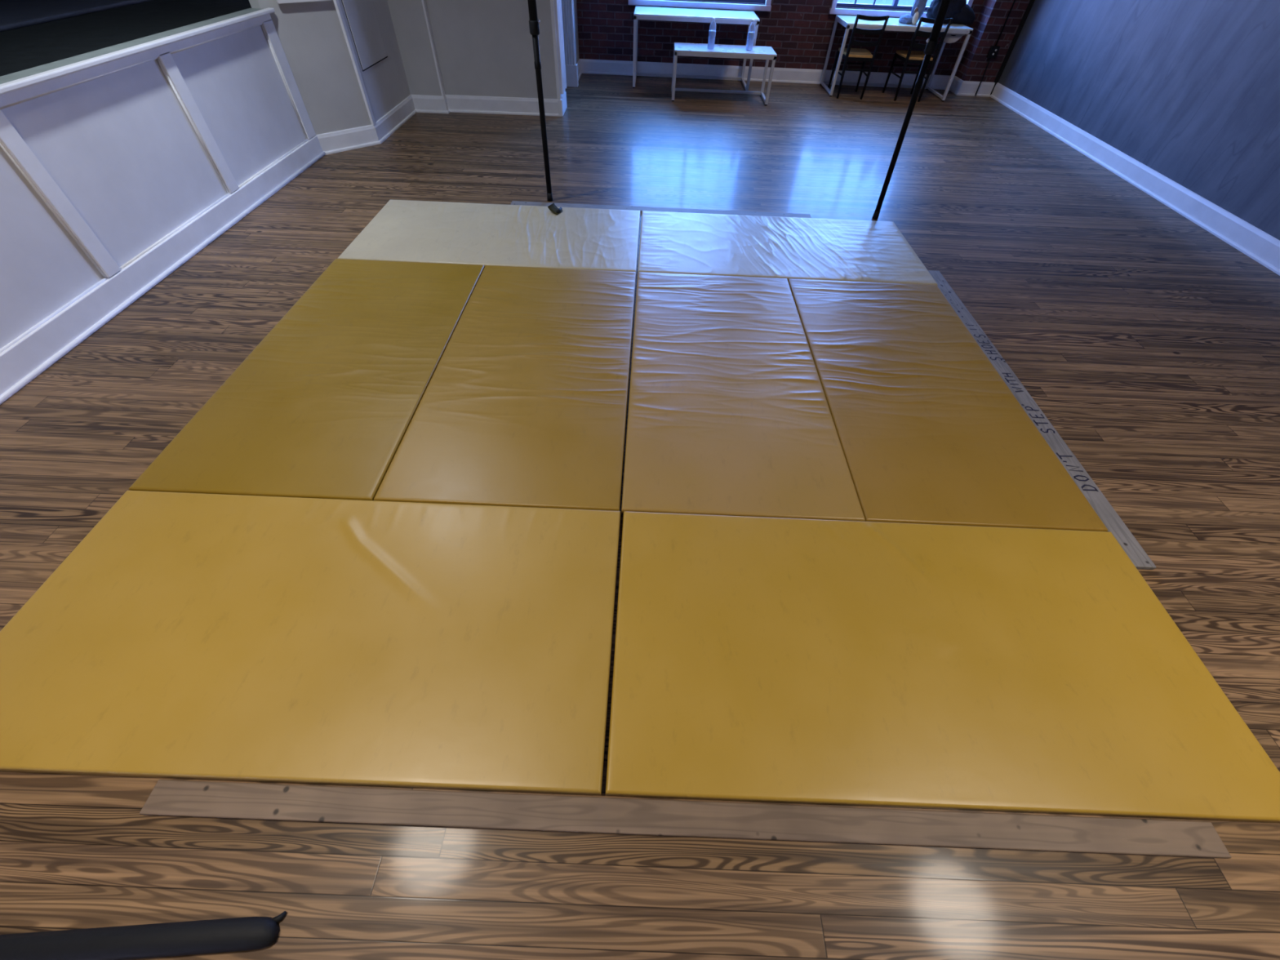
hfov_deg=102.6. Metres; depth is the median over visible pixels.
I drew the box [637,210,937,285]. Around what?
floor mat
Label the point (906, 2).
ground
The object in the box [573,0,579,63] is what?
wall
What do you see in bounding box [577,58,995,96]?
baseboard
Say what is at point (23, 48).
floor
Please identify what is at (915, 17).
cap
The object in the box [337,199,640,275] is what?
floor mat
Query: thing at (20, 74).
trim
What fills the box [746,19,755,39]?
water bottle
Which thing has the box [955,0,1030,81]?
wall pier
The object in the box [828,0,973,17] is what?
window
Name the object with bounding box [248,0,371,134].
wall
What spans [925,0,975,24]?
heap
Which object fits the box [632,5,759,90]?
console table
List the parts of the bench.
leg, leg, leg, leg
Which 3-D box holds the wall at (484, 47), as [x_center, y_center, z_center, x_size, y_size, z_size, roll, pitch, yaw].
[-1.709,-5.306,4.589,1.700,3.350,0.240,2,49,0]
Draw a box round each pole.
[527,0,552,201]
[871,0,951,219]
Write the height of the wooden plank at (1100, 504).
0.021 m
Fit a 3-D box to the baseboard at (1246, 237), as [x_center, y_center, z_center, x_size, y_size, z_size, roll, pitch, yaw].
[4.649,-0.835,3.059,0.034,0.156,12.200,2,49,0]
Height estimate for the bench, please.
0.497 m
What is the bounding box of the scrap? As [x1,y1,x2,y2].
[547,202,562,214]
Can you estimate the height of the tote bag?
0.102 m
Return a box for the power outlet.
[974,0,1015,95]
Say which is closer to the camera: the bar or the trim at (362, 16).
the bar
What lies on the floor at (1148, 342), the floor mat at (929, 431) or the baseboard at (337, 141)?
the floor mat at (929, 431)
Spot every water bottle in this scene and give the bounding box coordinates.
[708,17,715,37]
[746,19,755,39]
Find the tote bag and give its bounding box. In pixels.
[941,33,964,43]
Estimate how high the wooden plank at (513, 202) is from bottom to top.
0.020 m
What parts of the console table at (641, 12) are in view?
leg, leg, leg, leg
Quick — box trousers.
[898,0,927,23]
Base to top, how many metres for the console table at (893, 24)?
0.730 m
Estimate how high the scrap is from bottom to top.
0.037 m
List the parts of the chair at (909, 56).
leg, post, seat frame, seat, leg, post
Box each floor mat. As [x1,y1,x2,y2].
[0,490,620,795]
[128,258,484,500]
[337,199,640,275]
[373,265,635,511]
[605,511,1279,823]
[621,271,865,521]
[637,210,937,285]
[787,278,1108,531]
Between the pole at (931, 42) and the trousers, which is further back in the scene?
the trousers
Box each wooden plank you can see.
[139,779,1231,858]
[510,200,811,217]
[928,270,1155,569]
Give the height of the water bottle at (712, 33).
0.276 m
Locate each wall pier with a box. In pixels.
[338,0,410,121]
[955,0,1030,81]
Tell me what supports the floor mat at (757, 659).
on the floor at (1148, 342)
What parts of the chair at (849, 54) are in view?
leg, post, seat frame, seat, leg, post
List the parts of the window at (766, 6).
sash frame, casing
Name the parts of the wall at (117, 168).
panel moulding, panel moulding, rail, rail, shoe moulding, panel moulding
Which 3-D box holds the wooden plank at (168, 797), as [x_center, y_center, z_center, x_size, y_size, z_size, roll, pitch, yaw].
[0.129,0.937,1.419,2.960,0.018,0.083,2,49,0]
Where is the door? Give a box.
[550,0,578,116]
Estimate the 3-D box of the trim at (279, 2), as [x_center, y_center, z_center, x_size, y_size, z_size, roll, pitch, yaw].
[-2.688,-3.882,4.072,0.410,0.125,0.030,-35,58,-28]
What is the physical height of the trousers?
0.326 m
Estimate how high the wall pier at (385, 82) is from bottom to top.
3.350 m
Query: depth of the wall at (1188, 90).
4.57 m
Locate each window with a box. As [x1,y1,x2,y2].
[628,0,771,11]
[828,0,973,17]
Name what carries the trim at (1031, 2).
attached to the wall at (1188, 90)
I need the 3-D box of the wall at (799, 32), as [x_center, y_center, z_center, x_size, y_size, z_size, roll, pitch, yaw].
[0.955,-6.865,6.060,7.900,3.350,0.240,2,49,0]
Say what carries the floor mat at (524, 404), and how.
on the floor at (1148, 342)
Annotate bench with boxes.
[671,42,777,105]
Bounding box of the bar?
[0,911,286,959]
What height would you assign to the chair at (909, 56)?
0.828 m
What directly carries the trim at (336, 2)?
attached to the wall at (311, 36)
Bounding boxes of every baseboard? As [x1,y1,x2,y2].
[315,94,559,155]
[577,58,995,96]
[990,82,1279,275]
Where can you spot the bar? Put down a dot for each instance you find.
(249, 933)
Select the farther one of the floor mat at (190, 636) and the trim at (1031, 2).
the trim at (1031, 2)
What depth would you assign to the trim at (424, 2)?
5.34 m
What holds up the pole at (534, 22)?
on the floor at (1148, 342)
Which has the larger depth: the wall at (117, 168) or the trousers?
the trousers
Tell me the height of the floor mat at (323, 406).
0.045 m
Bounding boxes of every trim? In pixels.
[0,0,151,31]
[0,8,264,84]
[276,0,330,4]
[333,0,375,124]
[342,0,387,69]
[421,0,445,96]
[990,0,1035,94]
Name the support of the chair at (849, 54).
on the floor at (1148, 342)
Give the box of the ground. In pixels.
[836,0,933,6]
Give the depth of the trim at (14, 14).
3.62 m
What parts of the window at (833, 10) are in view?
sill, sash frame, casing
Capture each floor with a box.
[0,0,251,76]
[0,73,1279,959]
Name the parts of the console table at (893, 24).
leg, leg, leg, leg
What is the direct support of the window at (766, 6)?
in the wall at (799, 32)
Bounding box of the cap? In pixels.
[911,6,919,24]
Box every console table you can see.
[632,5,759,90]
[819,14,973,101]
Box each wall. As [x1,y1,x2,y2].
[0,7,325,404]
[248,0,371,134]
[386,0,557,98]
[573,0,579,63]
[576,0,984,75]
[998,0,1279,239]
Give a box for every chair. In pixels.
[827,13,889,99]
[882,16,952,102]
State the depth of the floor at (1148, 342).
2.27 m
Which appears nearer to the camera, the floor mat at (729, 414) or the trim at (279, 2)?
the floor mat at (729, 414)
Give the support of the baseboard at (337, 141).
attached to the wall at (484, 47)

